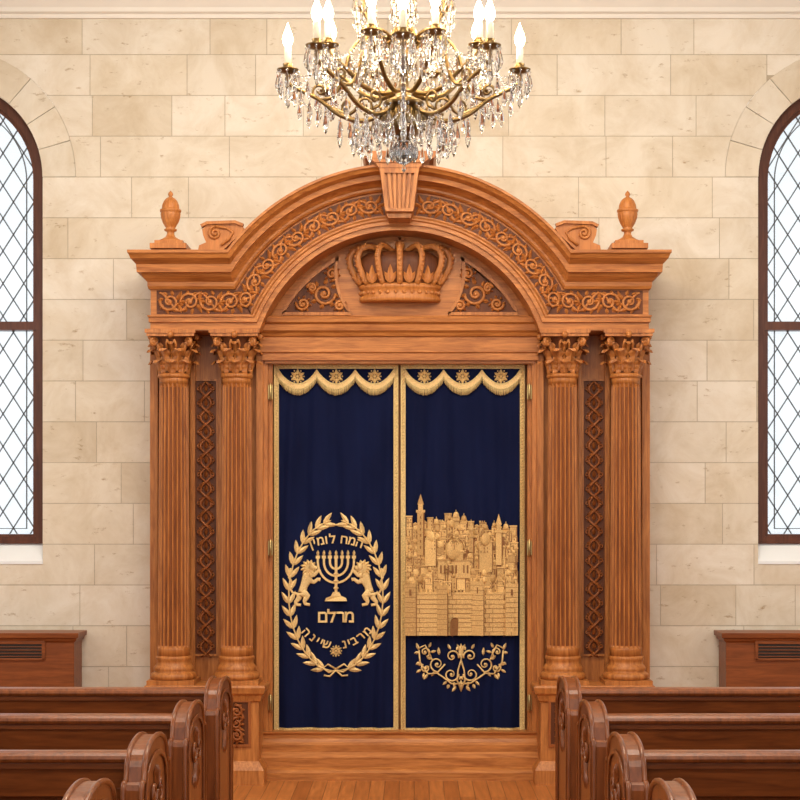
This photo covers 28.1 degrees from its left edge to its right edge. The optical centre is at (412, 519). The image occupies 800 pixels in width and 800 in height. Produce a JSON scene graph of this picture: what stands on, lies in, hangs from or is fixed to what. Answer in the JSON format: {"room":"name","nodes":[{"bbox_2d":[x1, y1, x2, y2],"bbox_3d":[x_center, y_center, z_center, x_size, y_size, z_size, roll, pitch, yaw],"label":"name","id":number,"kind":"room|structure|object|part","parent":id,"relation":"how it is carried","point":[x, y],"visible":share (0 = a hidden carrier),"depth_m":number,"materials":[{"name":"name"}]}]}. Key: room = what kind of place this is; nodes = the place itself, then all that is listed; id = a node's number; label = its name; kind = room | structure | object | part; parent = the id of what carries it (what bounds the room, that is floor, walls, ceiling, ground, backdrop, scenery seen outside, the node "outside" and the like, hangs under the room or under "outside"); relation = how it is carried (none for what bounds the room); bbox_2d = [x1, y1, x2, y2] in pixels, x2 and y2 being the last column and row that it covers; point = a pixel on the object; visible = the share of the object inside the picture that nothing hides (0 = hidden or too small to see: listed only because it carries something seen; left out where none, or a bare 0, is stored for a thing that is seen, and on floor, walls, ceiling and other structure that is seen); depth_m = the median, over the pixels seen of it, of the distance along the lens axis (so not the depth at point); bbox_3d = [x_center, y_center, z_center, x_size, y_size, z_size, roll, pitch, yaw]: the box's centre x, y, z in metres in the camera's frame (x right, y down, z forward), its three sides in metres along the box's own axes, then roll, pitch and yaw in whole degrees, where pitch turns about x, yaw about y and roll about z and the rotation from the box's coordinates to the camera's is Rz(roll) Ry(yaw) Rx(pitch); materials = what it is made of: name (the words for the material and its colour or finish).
{"room":"house of worship","nodes":[
{"label":"house of worship","id":0,"kind":"room"},
{"bbox_2d":[233,781,554,799],"bbox_3d":[-0.078,1.570,4.265,8.200,0.060,11.330,0,0,0],"label":"floor","id":1,"kind":"structure","parent":0,"point":[272,790],"depth_m":9.07,"materials":[{"name":"brown wood"}]},
{"bbox_2d":[0,630,86,686],"bbox_3d":[-2.860,1.109,9.739,1.700,0.861,0.262,0,0,0],"label":"radiator cover","id":2,"kind":"object","parent":1,"relation":"on","point":[28,658],"visible":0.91,"depth_m":9.64,"materials":[{"name":"brown wood"}]},
{"bbox_2d":[0,731,170,799],"bbox_3d":[-2.288,1.084,4.710,3.081,0.913,0.516,0,0,0],"label":"wooden pew","id":3,"kind":"object","parent":1,"relation":"on","point":[142,771],"visible":1,"depth_m":4.55,"materials":[{"name":"brown wood"}]},
{"bbox_2d":[62,778,116,799],"bbox_3d":[-2.288,1.084,3.850,3.081,0.913,0.516,0,0,0],"label":"wooden pew","id":4,"kind":"object","parent":1,"relation":"on","point":[82,788],"visible":1,"depth_m":3.83,"materials":[{"name":"brown wood"}]},
{"bbox_2d":[0,699,206,799],"bbox_3d":[-2.288,1.084,5.570,3.081,0.913,0.516,0,0,0],"label":"wooden pew","id":5,"kind":"object","parent":1,"relation":"on","point":[185,729],"visible":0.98,"depth_m":5.41,"materials":[{"name":"brown wood"}]},
{"bbox_2d":[0,676,232,799],"bbox_3d":[-2.288,1.084,6.430,3.081,0.913,0.516,0,0,0],"label":"wooden pew","id":6,"kind":"object","parent":1,"relation":"on","point":[216,696],"visible":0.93,"depth_m":6.27,"materials":[{"name":"brown wood"}]},
{"bbox_2d":[127,151,671,784],"bbox_3d":[-0.078,-0.279,9.498,3.117,3.639,0.805,0,0,0],"label":"torah ark","id":7,"kind":"object","parent":1,"relation":"on","point":[376,263],"visible":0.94,"depth_m":9.40,"materials":[{"name":"brown wood"}]},
{"bbox_2d":[274,365,397,729],"bbox_3d":[-0.463,0.172,9.632,0.749,2.222,0.069,0,0,0],"label":"curtain","id":8,"kind":"object","parent":7,"relation":"hanging from","point":[336,426],"visible":0.99,"depth_m":9.63,"materials":[{"name":"blue fabric"}]},
{"bbox_3d":[-0.078,-1.496,9.534,0.653,0.400,0.264,0,0,0],"label":"carved crown","id":9,"kind":"part","parent":7,"relation":"part of","materials":[{"name":"brown wood"}]},
{"bbox_2d":[401,365,524,729],"bbox_3d":[0.299,0.172,9.616,0.746,2.222,0.104,0,0,0],"label":"curtain","id":10,"kind":"object","parent":7,"relation":"hanging from","point":[463,426],"visible":0.99,"depth_m":9.63,"materials":[{"name":"blue fabric"}]},
{"bbox_2d":[648,778,696,799],"bbox_3d":[2.132,1.084,3.850,3.080,0.913,0.516,0,0,0],"label":"wooden pew","id":11,"kind":"object","parent":1,"relation":"on","point":[678,788],"visible":1,"depth_m":3.82,"materials":[{"name":"brown wood"}]},
{"bbox_2d":[555,676,799,799],"bbox_3d":[2.132,1.084,6.430,3.080,0.913,0.516,0,0,0],"label":"wooden pew","id":12,"kind":"object","parent":1,"relation":"on","point":[569,691],"visible":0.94,"depth_m":6.27,"materials":[{"name":"brown wood"}]},
{"bbox_2d":[576,699,799,799],"bbox_3d":[2.132,1.084,5.570,3.080,0.913,0.516,0,0,0],"label":"wooden pew","id":13,"kind":"object","parent":1,"relation":"on","point":[594,725],"visible":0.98,"depth_m":5.41,"materials":[{"name":"brown wood"}]},
{"bbox_2d":[605,731,799,799],"bbox_3d":[2.132,1.084,4.710,3.080,0.913,0.516,0,0,0],"label":"wooden pew","id":14,"kind":"object","parent":1,"relation":"on","point":[630,769],"visible":0.99,"depth_m":4.55,"materials":[{"name":"brown wood"}]},
{"bbox_2d":[714,630,799,686],"bbox_3d":[2.704,1.109,9.739,1.700,0.861,0.262,0,0,0],"label":"radiator cover","id":15,"kind":"object","parent":1,"relation":"on","point":[747,658],"visible":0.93,"depth_m":9.64,"materials":[{"name":"brown wood"}]},
{"bbox_2d":[0,19,799,686],"bbox_3d":[-0.078,-0.935,10.070,8.200,4.950,0.340,0,0,0],"label":"wall","id":16,"kind":"structure","parent":0,"point":[663,112],"depth_m":9.90,"materials":[{"name":"stone"}]},
{"bbox_2d":[0,98,42,543],"bbox_3d":[-2.893,-1.291,10.018,1.213,2.875,0.105,0,0,0],"label":"frame","id":17,"kind":"object","parent":16,"relation":"attached to","point":[7,111],"visible":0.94,"depth_m":9.97,"materials":[{"name":"brown wood"}]},
{"bbox_2d":[0,544,42,563],"bbox_3d":[-2.893,0.201,9.997,1.207,0.142,0.206,0,0,0],"label":"sill","id":18,"kind":"structure","parent":16,"relation":"attached to","point":[9,553],"depth_m":9.93,"materials":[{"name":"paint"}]},
{"bbox_2d":[0,0,799,18],"bbox_3d":[-0.078,-3.255,9.790,8.200,0.310,0.220,0,0,0],"label":"trim","id":19,"kind":"structure","parent":16,"relation":"attached to","point":[9,9],"depth_m":9.85,"materials":[{"name":"paint"}]},
{"bbox_2d":[758,99,799,543],"bbox_3d":[2.737,-1.291,10.018,1.213,2.875,0.105,0,0,0],"label":"frame","id":20,"kind":"object","parent":16,"relation":"attached to","point":[792,112],"visible":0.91,"depth_m":9.97,"materials":[{"name":"brown wood"}]},
{"bbox_2d":[758,544,799,563],"bbox_3d":[2.737,0.201,9.997,1.207,0.142,0.206,0,0,0],"label":"sill","id":21,"kind":"structure","parent":16,"relation":"attached to","point":[767,553],"depth_m":9.93,"materials":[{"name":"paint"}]},
{"bbox_3d":[-0.078,-3.440,4.265,8.200,0.060,11.330,0,0,0],"label":"ceiling","id":22,"kind":"structure","parent":0,"visible":0},
{"bbox_2d":[275,0,532,171],"bbox_3d":[-0.037,-2.411,6.500,0.968,1.998,0.969,0,0,22],"label":"crystal chandelier","id":23,"kind":"object","parent":22,"relation":"hanging from","point":[403,118],"visible":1,"depth_m":6.40,"materials":[{"name":"clear glass"}]}
]}

